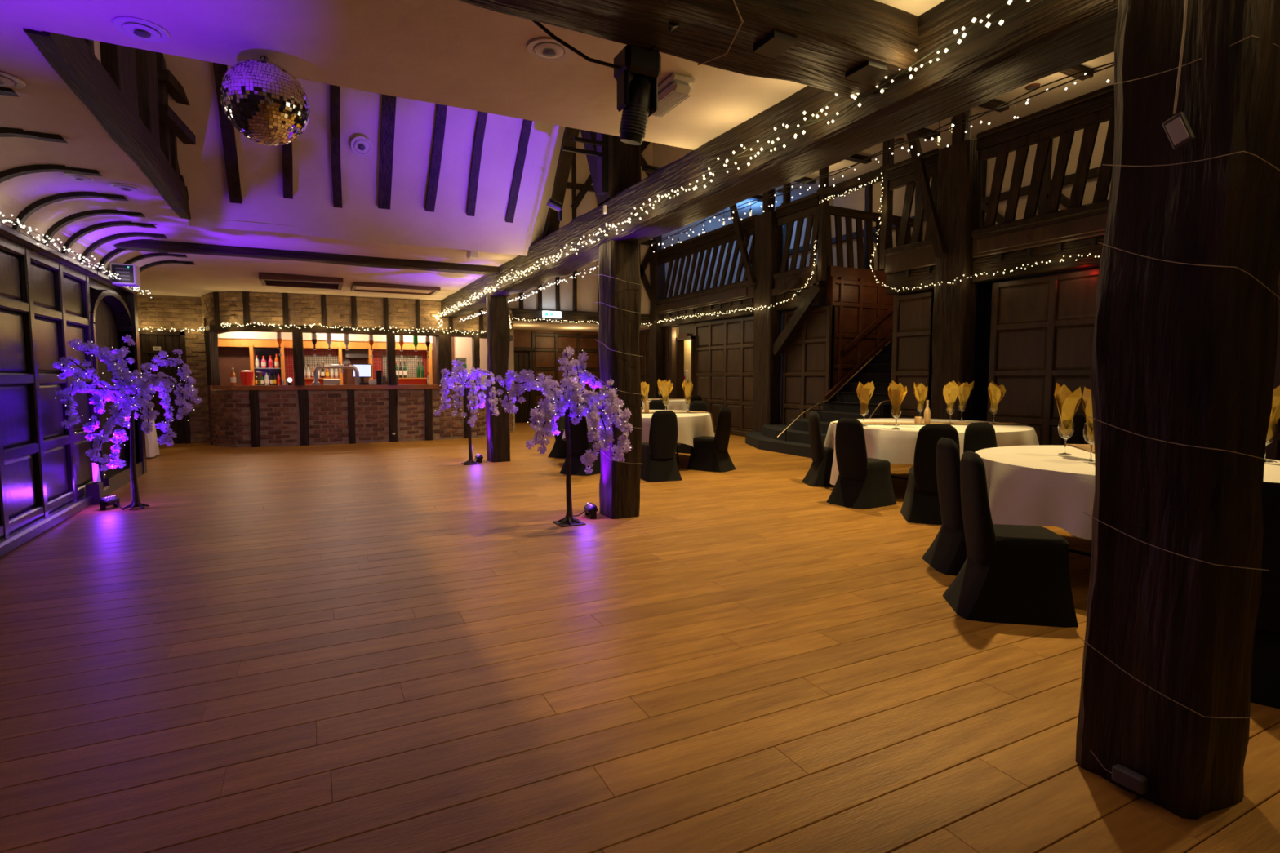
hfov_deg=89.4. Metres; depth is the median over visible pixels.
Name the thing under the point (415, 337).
bottle
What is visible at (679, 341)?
door
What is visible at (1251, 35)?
wire
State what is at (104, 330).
door
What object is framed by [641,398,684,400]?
table runner
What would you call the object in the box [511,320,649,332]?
ceiling
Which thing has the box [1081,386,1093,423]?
napkin
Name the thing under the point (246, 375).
ice bucket
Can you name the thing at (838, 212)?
balustrade
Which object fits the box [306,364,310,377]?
bottle
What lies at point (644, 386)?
napkin
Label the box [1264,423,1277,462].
wine glass
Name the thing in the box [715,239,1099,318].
floor
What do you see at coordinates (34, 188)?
cove
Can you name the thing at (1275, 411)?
napkin
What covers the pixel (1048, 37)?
beam
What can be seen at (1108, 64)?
fairy lights
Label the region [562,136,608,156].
bracket
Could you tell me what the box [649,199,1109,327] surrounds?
fascia
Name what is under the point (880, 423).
table runner
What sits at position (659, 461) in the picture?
banquet chair
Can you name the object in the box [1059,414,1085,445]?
banquet chair
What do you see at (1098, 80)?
ceiling
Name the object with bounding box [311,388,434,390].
countertop
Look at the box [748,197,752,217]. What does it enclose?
bulb
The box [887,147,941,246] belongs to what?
balustrade
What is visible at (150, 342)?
door
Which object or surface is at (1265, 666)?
banquet chair
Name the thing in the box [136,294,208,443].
brick wall
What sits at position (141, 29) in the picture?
ceiling speaker
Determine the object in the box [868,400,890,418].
stair handrail
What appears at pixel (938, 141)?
bulb
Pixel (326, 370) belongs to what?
bottle
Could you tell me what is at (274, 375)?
bottle
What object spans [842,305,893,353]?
stair handrail
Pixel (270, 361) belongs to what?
bottle
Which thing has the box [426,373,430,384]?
bottle
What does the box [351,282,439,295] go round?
panel light
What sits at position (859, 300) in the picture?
wall
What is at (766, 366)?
post
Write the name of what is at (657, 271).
post
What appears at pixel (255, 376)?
bottle
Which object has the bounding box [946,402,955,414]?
bowl
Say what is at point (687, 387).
napkin
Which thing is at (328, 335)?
bottle
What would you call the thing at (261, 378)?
bottle
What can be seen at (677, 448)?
round table
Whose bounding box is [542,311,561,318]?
exit sign
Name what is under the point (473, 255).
sensor box
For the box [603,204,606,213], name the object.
junction box
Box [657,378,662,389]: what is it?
napkin
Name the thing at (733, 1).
cable
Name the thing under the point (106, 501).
uplighter
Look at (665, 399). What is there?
bowl
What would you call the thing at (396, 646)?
floor
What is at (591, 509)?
uplighter
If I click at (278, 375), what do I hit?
bottle
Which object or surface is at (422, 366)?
wine bottle
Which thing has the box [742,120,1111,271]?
wall
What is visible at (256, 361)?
bottle
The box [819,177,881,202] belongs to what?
fairy lights
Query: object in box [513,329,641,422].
wall
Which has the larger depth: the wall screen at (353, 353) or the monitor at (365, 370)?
the wall screen at (353, 353)
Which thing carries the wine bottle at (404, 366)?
on the wall shelf at (398, 378)
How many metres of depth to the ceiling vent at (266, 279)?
10.93 m
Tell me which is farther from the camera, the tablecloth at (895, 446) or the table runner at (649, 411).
the table runner at (649, 411)
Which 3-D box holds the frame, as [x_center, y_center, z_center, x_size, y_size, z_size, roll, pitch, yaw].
[-6.499,-1.871,14.490,8.404,1.860,4.376,-1,5,-14]
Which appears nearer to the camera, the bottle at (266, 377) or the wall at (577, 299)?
the bottle at (266, 377)
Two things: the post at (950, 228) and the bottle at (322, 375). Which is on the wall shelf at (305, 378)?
the bottle at (322, 375)
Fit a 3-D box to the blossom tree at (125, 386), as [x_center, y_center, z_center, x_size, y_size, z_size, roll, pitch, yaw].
[-5.253,-0.052,6.885,1.261,1.870,1.018,-1,4,-11]
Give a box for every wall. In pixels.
[0,222,146,537]
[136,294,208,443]
[204,318,487,444]
[507,130,744,325]
[508,323,515,428]
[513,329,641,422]
[639,267,1279,460]
[653,142,692,167]
[675,326,690,398]
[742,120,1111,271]
[826,266,991,421]
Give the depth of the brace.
13.33 m
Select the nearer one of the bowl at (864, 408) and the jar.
the bowl at (864, 408)
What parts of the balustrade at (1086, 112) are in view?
handrail, rail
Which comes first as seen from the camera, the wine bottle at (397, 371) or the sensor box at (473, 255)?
the sensor box at (473, 255)
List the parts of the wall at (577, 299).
rail, rail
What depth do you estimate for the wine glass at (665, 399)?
10.65 m
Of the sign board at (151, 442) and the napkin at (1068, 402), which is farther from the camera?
the sign board at (151, 442)
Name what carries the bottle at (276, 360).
on the shelving at (401, 381)
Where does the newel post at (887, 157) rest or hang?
on the floor at (1037, 275)
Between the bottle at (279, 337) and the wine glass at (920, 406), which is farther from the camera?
the bottle at (279, 337)
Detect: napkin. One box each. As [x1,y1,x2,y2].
[640,381,648,395]
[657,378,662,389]
[658,379,671,396]
[662,379,673,395]
[681,379,693,397]
[856,381,875,404]
[888,382,906,404]
[913,382,928,401]
[942,380,959,404]
[957,381,973,400]
[987,381,1005,404]
[1053,382,1081,422]
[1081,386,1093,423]
[1269,385,1279,423]
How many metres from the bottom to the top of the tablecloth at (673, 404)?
0.523 m
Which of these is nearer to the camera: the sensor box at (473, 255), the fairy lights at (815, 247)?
the sensor box at (473, 255)
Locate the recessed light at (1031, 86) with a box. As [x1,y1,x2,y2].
[1025,83,1040,90]
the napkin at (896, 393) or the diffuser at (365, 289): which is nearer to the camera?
the napkin at (896, 393)
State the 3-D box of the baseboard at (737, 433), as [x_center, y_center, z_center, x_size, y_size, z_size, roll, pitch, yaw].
[2.096,0.114,16.183,0.120,0.120,2.900,-2,5,-27]
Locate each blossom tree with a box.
[53,333,201,510]
[434,360,499,465]
[494,346,632,527]
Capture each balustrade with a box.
[657,214,759,298]
[774,192,818,272]
[826,204,914,271]
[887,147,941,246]
[976,83,1114,226]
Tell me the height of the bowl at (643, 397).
0.150 m
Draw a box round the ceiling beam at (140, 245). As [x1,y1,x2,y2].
[113,239,498,275]
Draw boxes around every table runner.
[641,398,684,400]
[641,411,714,431]
[834,422,1028,426]
[1066,444,1094,452]
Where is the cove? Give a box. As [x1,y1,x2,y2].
[0,86,195,276]
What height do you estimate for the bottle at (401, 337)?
0.557 m
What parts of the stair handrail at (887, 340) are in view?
banister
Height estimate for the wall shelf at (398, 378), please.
0.020 m
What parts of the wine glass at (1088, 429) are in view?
stem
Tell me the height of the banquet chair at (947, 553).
0.960 m
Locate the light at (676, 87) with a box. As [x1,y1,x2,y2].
[651,72,695,117]
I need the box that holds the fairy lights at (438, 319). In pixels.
[434,315,442,327]
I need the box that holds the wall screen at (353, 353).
[344,348,368,359]
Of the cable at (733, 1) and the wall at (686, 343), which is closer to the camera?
the cable at (733, 1)
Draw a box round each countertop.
[211,383,515,390]
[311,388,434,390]
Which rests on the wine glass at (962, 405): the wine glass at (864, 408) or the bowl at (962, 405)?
the bowl at (962, 405)
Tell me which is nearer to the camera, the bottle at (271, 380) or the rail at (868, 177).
the rail at (868, 177)
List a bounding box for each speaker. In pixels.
[0,71,25,88]
[63,173,94,181]
[108,182,142,191]
[112,17,169,42]
[350,136,373,156]
[526,36,571,61]
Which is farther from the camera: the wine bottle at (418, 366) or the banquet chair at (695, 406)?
the wine bottle at (418, 366)
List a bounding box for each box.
[382,376,386,384]
[466,250,479,259]
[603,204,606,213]
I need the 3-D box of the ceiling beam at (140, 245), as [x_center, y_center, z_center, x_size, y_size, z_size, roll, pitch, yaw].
[-4.314,-2.347,8.965,4.720,0.168,0.299,-2,5,-27]
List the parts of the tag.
plate, cord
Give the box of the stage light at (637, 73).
[613,22,679,145]
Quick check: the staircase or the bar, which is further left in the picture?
the bar
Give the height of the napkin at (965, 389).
0.409 m
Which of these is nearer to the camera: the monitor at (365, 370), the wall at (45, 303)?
the wall at (45, 303)
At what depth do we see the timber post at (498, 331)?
10.70 m
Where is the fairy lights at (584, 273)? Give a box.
[458,265,598,321]
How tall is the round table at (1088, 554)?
0.802 m
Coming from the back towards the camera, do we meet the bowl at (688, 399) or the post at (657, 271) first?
the post at (657, 271)
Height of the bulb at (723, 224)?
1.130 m
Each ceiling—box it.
[0,0,944,301]
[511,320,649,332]
[711,51,1114,219]
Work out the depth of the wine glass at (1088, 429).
4.55 m
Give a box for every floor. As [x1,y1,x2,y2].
[0,419,1279,852]
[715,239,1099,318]
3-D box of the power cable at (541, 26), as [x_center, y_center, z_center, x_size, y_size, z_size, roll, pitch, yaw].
[-0.664,-1.704,2.456,0.308,0.275,1.422,4,6,41]
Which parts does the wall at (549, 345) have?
panel, panel, panel, panel, rail, panel, rail, rail, rail, panel, panel, panel, panel, panel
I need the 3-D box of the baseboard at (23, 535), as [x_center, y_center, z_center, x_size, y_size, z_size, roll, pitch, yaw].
[-4.695,1.036,4.309,0.140,0.110,7.760,-2,5,-27]
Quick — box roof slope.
[163,53,580,255]
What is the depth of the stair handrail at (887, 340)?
12.88 m
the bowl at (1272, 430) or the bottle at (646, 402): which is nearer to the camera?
the bowl at (1272, 430)
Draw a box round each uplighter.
[98,494,124,510]
[473,453,483,462]
[573,502,598,519]
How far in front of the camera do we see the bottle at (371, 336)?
14.47 m
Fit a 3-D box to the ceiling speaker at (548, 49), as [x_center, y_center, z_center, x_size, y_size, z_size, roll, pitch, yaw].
[-0.465,-1.922,3.312,0.230,0.030,0.230,-2,5,-27]
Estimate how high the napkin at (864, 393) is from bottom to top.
0.415 m
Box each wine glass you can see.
[642,395,648,410]
[662,396,669,410]
[684,395,691,412]
[859,404,868,426]
[891,404,901,428]
[915,400,924,416]
[946,402,955,423]
[957,400,966,420]
[989,402,999,423]
[1057,418,1074,455]
[1083,422,1095,462]
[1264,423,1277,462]
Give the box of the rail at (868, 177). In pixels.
[821,168,884,196]
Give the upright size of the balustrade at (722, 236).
1.420 m
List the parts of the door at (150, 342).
notice plate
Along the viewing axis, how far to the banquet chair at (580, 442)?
9.38 m
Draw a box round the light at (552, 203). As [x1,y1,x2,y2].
[546,197,562,221]
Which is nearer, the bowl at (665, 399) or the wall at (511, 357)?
the bowl at (665, 399)
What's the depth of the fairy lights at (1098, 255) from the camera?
9.89 m
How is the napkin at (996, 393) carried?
in the wine glass at (993, 407)
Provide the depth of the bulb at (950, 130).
10.36 m
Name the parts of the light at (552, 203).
stem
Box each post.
[485,295,510,462]
[580,129,640,205]
[598,240,641,519]
[648,235,665,398]
[729,188,799,432]
[817,166,828,281]
[879,137,894,270]
[906,108,982,420]
[1075,0,1279,819]
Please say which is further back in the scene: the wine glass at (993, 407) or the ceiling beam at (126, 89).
the wine glass at (993, 407)
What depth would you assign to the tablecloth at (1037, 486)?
4.37 m
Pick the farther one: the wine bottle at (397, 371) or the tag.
the wine bottle at (397, 371)
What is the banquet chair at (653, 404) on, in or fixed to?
on the floor at (396, 646)
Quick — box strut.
[781,182,791,204]
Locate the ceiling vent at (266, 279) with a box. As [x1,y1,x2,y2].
[258,272,342,289]
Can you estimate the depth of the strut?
13.52 m
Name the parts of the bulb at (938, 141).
glass bulb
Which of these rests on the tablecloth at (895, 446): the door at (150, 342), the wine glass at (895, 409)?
the wine glass at (895, 409)
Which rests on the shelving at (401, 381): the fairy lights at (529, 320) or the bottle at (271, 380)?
the bottle at (271, 380)
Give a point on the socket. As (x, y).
(1131, 776)
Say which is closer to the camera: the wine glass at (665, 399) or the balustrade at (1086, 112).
the balustrade at (1086, 112)
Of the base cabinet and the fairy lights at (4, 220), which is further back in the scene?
the base cabinet
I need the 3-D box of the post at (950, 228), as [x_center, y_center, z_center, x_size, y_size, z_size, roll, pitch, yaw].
[4.775,-2.530,10.293,0.442,6.300,1.109,-2,5,-27]
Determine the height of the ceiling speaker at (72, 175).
0.030 m
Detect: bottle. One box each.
[230,367,235,385]
[254,355,258,368]
[254,372,260,385]
[260,373,263,385]
[261,355,266,368]
[264,371,269,385]
[268,355,272,368]
[269,373,273,385]
[273,372,276,385]
[274,353,279,368]
[276,332,282,355]
[277,372,280,385]
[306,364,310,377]
[311,333,316,356]
[320,368,324,377]
[325,368,328,377]
[326,333,331,356]
[329,364,333,377]
[334,368,337,377]
[343,333,349,356]
[368,334,373,357]
[395,361,398,376]
[399,335,404,357]
[399,361,402,377]
[403,361,406,377]
[413,335,417,357]
[417,361,420,377]
[421,361,424,377]
[425,336,430,358]
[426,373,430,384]
[644,394,648,412]
[924,400,930,423]
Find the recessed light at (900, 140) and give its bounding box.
[894,137,904,143]
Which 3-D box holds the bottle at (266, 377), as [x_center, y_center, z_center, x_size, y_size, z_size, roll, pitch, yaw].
[-8.461,-1.093,14.653,0.086,0.330,0.086,-2,5,-27]
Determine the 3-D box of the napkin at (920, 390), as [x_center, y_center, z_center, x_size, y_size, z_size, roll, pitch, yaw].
[3.802,-0.408,8.764,0.174,0.394,0.198,2,5,19]
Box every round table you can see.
[675,443,679,463]
[891,475,908,479]
[1068,539,1091,556]
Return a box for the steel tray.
[323,378,339,385]
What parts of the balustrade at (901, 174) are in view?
handrail, rail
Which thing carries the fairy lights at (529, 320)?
hanging from the wall at (577, 299)
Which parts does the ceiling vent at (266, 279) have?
plate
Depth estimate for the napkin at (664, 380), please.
11.16 m
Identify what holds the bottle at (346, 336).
hanging from the rail
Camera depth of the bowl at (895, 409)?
7.39 m
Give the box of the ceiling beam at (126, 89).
[22,27,195,219]
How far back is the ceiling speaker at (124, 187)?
5.71 m
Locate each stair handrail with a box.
[777,332,892,441]
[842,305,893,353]
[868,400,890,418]
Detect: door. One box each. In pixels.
[89,289,143,493]
[138,329,191,443]
[513,346,536,422]
[675,333,694,398]
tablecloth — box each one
[561,409,715,447]
[641,398,689,410]
[823,418,1039,484]
[974,445,1279,539]
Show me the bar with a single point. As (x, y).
(239, 418)
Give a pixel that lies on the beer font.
(346, 362)
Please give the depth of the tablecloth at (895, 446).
7.43 m
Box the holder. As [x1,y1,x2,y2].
[375,370,382,384]
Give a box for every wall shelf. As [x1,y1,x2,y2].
[305,377,339,378]
[398,377,426,378]
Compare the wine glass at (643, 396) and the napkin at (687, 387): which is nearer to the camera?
the napkin at (687, 387)
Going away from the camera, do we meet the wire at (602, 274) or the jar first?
the wire at (602, 274)
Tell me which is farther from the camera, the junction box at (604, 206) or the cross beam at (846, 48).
the junction box at (604, 206)
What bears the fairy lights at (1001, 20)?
attached to the beam at (1048, 37)
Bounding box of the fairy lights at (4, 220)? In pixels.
[0,212,154,299]
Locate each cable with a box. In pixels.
[532,20,618,69]
[697,0,743,65]
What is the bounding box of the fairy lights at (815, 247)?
[657,235,817,323]
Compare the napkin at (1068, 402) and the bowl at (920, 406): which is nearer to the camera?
the napkin at (1068, 402)
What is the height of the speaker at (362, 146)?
0.166 m
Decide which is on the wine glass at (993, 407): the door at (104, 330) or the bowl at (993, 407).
the bowl at (993, 407)
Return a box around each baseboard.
[0,485,110,557]
[713,427,750,436]
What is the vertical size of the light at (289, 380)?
0.155 m
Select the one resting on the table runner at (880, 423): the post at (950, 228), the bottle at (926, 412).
the bottle at (926, 412)
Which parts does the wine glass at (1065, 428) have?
stem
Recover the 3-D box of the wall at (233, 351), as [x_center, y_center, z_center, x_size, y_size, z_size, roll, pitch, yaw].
[-6.265,-1.303,15.181,6.450,3.100,1.850,-2,5,-27]
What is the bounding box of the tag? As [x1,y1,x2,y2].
[1162,0,1195,150]
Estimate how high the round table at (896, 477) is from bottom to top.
0.802 m
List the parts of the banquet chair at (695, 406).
seat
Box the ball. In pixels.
[219,55,309,145]
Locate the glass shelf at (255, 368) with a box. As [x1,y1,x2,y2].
[254,368,280,368]
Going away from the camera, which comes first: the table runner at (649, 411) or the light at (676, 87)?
the light at (676, 87)
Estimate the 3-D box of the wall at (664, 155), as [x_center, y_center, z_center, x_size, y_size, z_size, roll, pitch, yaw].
[5.180,-6.830,9.343,0.120,2.180,21.300,-2,5,-27]
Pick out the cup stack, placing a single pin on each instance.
(258, 373)
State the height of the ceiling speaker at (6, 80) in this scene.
0.030 m
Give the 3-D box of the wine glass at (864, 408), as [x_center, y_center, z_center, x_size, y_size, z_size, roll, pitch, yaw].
[2.706,-0.140,7.809,0.108,0.270,0.108,-2,5,-27]
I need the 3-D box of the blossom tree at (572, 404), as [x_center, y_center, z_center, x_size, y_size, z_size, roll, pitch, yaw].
[-0.766,0.085,6.225,1.468,1.711,0.812,1,4,7]
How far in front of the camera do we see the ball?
3.29 m
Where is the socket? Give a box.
[1111,764,1147,795]
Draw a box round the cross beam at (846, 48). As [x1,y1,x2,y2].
[457,0,919,101]
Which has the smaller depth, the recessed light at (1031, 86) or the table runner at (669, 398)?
the recessed light at (1031, 86)
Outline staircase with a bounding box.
[745,328,893,458]
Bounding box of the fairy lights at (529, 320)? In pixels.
[511,318,649,325]
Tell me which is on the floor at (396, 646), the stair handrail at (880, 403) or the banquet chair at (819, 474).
the banquet chair at (819, 474)
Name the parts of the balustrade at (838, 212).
handrail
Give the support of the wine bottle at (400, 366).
on the wall shelf at (398, 378)
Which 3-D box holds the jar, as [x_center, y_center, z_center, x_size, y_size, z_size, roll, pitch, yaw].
[3.528,-0.079,8.185,0.096,0.090,0.094,-2,5,-27]
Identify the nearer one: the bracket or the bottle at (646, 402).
the bracket
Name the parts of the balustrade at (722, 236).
handrail, rail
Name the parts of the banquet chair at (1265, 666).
seat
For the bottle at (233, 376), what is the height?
0.360 m
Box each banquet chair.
[547,415,567,458]
[559,413,600,475]
[640,410,682,482]
[648,400,666,409]
[675,400,707,453]
[687,406,736,472]
[688,395,702,409]
[801,411,835,487]
[826,417,896,509]
[900,424,959,524]
[922,437,967,575]
[942,450,1078,627]
[963,422,997,453]
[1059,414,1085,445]
[1250,481,1279,709]
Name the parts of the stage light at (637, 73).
yoke arm, yoke arm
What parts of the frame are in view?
bar canopy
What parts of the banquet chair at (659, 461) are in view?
seat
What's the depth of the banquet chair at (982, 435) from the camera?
6.45 m
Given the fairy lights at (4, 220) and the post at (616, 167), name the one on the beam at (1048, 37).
the post at (616, 167)
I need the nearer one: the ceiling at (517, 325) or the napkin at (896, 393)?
the napkin at (896, 393)
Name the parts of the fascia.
floor rail, floor rail, floor rail, floor rail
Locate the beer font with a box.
[311,359,359,385]
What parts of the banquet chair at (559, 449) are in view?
seat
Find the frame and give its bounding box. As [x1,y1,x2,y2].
[138,291,513,385]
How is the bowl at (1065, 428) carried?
on the wine glass at (1065, 428)
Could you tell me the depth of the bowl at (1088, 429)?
4.54 m
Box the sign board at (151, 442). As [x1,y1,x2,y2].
[143,407,159,457]
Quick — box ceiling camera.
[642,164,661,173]
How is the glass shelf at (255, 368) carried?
attached to the base cabinet
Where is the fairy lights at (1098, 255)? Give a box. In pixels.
[870,173,1101,291]
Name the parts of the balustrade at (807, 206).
handrail, rail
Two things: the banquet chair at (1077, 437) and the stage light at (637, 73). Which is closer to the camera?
the stage light at (637, 73)
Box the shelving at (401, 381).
[248,344,434,390]
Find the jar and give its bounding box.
[914,416,922,423]
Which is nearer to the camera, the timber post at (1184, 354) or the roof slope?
the timber post at (1184, 354)
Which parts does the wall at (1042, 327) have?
panel, panel, panel, panel, panel, panel, rail, rail, rail, panel, panel, panel, panel, panel, panel, panel, panel, panel, rail, rail, rail, rail, panel, rail, panel, panel, panel, panel, panel, panel, panel, panel, panel, panel, panel, rail, rail, rail, rail, panel, panel, panel, panel, panel, rail, rail, panel, panel, rail, rail, panel, panel, panel, panel, panel, rail, rail, rail, panel, panel, panel, panel, rail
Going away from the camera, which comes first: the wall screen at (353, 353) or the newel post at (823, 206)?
the newel post at (823, 206)
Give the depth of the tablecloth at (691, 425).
9.92 m
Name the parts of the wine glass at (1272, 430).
stem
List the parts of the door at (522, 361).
frame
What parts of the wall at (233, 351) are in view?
mosaic panel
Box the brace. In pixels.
[772,283,825,355]
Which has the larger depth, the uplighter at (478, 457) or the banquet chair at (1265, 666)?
the uplighter at (478, 457)
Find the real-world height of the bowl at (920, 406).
0.150 m
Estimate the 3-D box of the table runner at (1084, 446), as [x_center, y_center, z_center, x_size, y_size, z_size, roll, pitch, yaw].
[3.639,0.391,4.774,0.300,0.333,2.168,1,5,17]
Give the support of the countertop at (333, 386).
on the bar
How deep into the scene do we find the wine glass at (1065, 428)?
4.91 m
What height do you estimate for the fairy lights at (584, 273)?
0.107 m
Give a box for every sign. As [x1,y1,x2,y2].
[454,357,466,368]
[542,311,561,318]
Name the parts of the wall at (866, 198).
rail, rail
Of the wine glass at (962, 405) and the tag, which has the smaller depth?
the tag
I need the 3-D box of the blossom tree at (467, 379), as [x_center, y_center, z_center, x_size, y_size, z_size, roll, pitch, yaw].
[-2.825,-0.238,10.506,0.865,1.698,1.089,-2,5,-27]
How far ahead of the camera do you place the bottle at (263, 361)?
14.57 m
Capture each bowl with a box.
[642,395,648,404]
[662,396,669,405]
[684,395,691,404]
[859,404,868,416]
[891,404,901,417]
[915,400,924,411]
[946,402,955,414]
[957,400,966,411]
[989,402,999,414]
[1057,418,1074,439]
[1083,422,1094,444]
[1266,423,1277,444]
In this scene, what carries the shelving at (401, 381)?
on the floor at (396, 646)
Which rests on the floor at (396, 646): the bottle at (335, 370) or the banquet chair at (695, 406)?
the banquet chair at (695, 406)
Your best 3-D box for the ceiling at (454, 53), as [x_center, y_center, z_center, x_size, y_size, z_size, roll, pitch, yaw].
[-3.567,-2.144,5.219,6.904,0.129,20.846,-2,5,-27]
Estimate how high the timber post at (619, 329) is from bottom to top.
2.735 m
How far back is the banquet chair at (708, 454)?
9.75 m
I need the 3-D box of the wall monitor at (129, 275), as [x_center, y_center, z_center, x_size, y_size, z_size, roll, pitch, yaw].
[-6.668,-1.961,8.376,0.260,0.260,0.270,-2,5,-27]
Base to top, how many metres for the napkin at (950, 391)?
0.421 m
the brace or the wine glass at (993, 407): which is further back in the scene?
the brace
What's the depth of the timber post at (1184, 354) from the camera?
2.07 m
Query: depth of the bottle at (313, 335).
13.95 m
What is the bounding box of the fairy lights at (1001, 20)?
[436,0,1045,318]
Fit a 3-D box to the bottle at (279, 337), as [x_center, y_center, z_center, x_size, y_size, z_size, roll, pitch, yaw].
[-7.639,-1.772,13.701,0.103,0.557,0.122,-2,5,-27]
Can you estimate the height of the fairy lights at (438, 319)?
0.287 m
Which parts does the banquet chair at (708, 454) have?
seat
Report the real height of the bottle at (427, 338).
0.557 m
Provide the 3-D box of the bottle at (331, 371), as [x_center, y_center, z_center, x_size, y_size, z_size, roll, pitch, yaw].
[-7.253,-1.305,15.214,0.074,0.330,0.074,-2,5,-27]
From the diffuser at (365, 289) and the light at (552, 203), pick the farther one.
the diffuser at (365, 289)
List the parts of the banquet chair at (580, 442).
seat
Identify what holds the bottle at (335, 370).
on the wall shelf at (305, 378)
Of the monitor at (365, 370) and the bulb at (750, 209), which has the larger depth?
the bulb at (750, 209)
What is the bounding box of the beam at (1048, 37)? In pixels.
[440,0,1117,317]
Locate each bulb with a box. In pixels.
[721,211,725,226]
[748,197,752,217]
[935,121,942,146]
[949,118,952,133]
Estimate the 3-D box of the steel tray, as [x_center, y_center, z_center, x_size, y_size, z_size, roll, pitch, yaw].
[-7.193,-1.024,15.076,0.340,0.160,0.140,-2,5,-27]
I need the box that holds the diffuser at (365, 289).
[355,286,434,293]
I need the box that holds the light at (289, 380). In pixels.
[287,377,292,385]
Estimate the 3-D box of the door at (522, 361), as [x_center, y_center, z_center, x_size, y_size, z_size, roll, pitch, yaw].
[-3.768,-1.272,19.847,1.200,2.320,0.180,-2,5,-27]
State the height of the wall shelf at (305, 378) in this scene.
0.020 m
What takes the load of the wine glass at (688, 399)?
on the table runner at (649, 411)
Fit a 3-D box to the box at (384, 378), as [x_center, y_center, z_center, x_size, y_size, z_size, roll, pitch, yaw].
[-5.683,-1.022,14.335,0.070,0.189,0.220,-2,5,-27]
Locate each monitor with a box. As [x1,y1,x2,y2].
[109,262,140,287]
[351,364,376,384]
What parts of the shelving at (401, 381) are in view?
red panel, red panel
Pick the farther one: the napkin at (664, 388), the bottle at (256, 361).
the bottle at (256, 361)
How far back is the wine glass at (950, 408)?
8.14 m
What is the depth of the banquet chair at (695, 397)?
15.93 m
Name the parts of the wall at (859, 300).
panel, panel, panel, panel, rail, panel, panel, panel, panel, rail, rail, rail, panel, panel, panel, panel, panel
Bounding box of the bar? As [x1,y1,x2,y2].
[205,387,514,447]
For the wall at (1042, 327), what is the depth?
10.73 m
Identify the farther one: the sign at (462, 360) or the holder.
the sign at (462, 360)
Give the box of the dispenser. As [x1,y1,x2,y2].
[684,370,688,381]
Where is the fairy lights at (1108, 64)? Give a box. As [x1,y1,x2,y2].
[650,62,1114,252]
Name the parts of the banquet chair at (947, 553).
seat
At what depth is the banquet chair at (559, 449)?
11.33 m
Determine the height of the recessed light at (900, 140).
0.035 m
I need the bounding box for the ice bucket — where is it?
[239,369,253,385]
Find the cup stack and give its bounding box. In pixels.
[256,372,261,385]
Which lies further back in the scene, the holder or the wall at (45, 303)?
the holder
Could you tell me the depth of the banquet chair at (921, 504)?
6.29 m
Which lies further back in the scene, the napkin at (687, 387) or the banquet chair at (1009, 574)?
the napkin at (687, 387)
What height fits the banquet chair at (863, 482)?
0.960 m
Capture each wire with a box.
[595,274,643,464]
[1076,35,1279,773]
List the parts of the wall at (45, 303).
panel, panel, panel, panel, rail, panel, rail, rail, panel, cornice, rail, rail, panel, panel, panel, panel, panel, panel, cornice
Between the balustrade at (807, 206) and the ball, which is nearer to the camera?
the ball

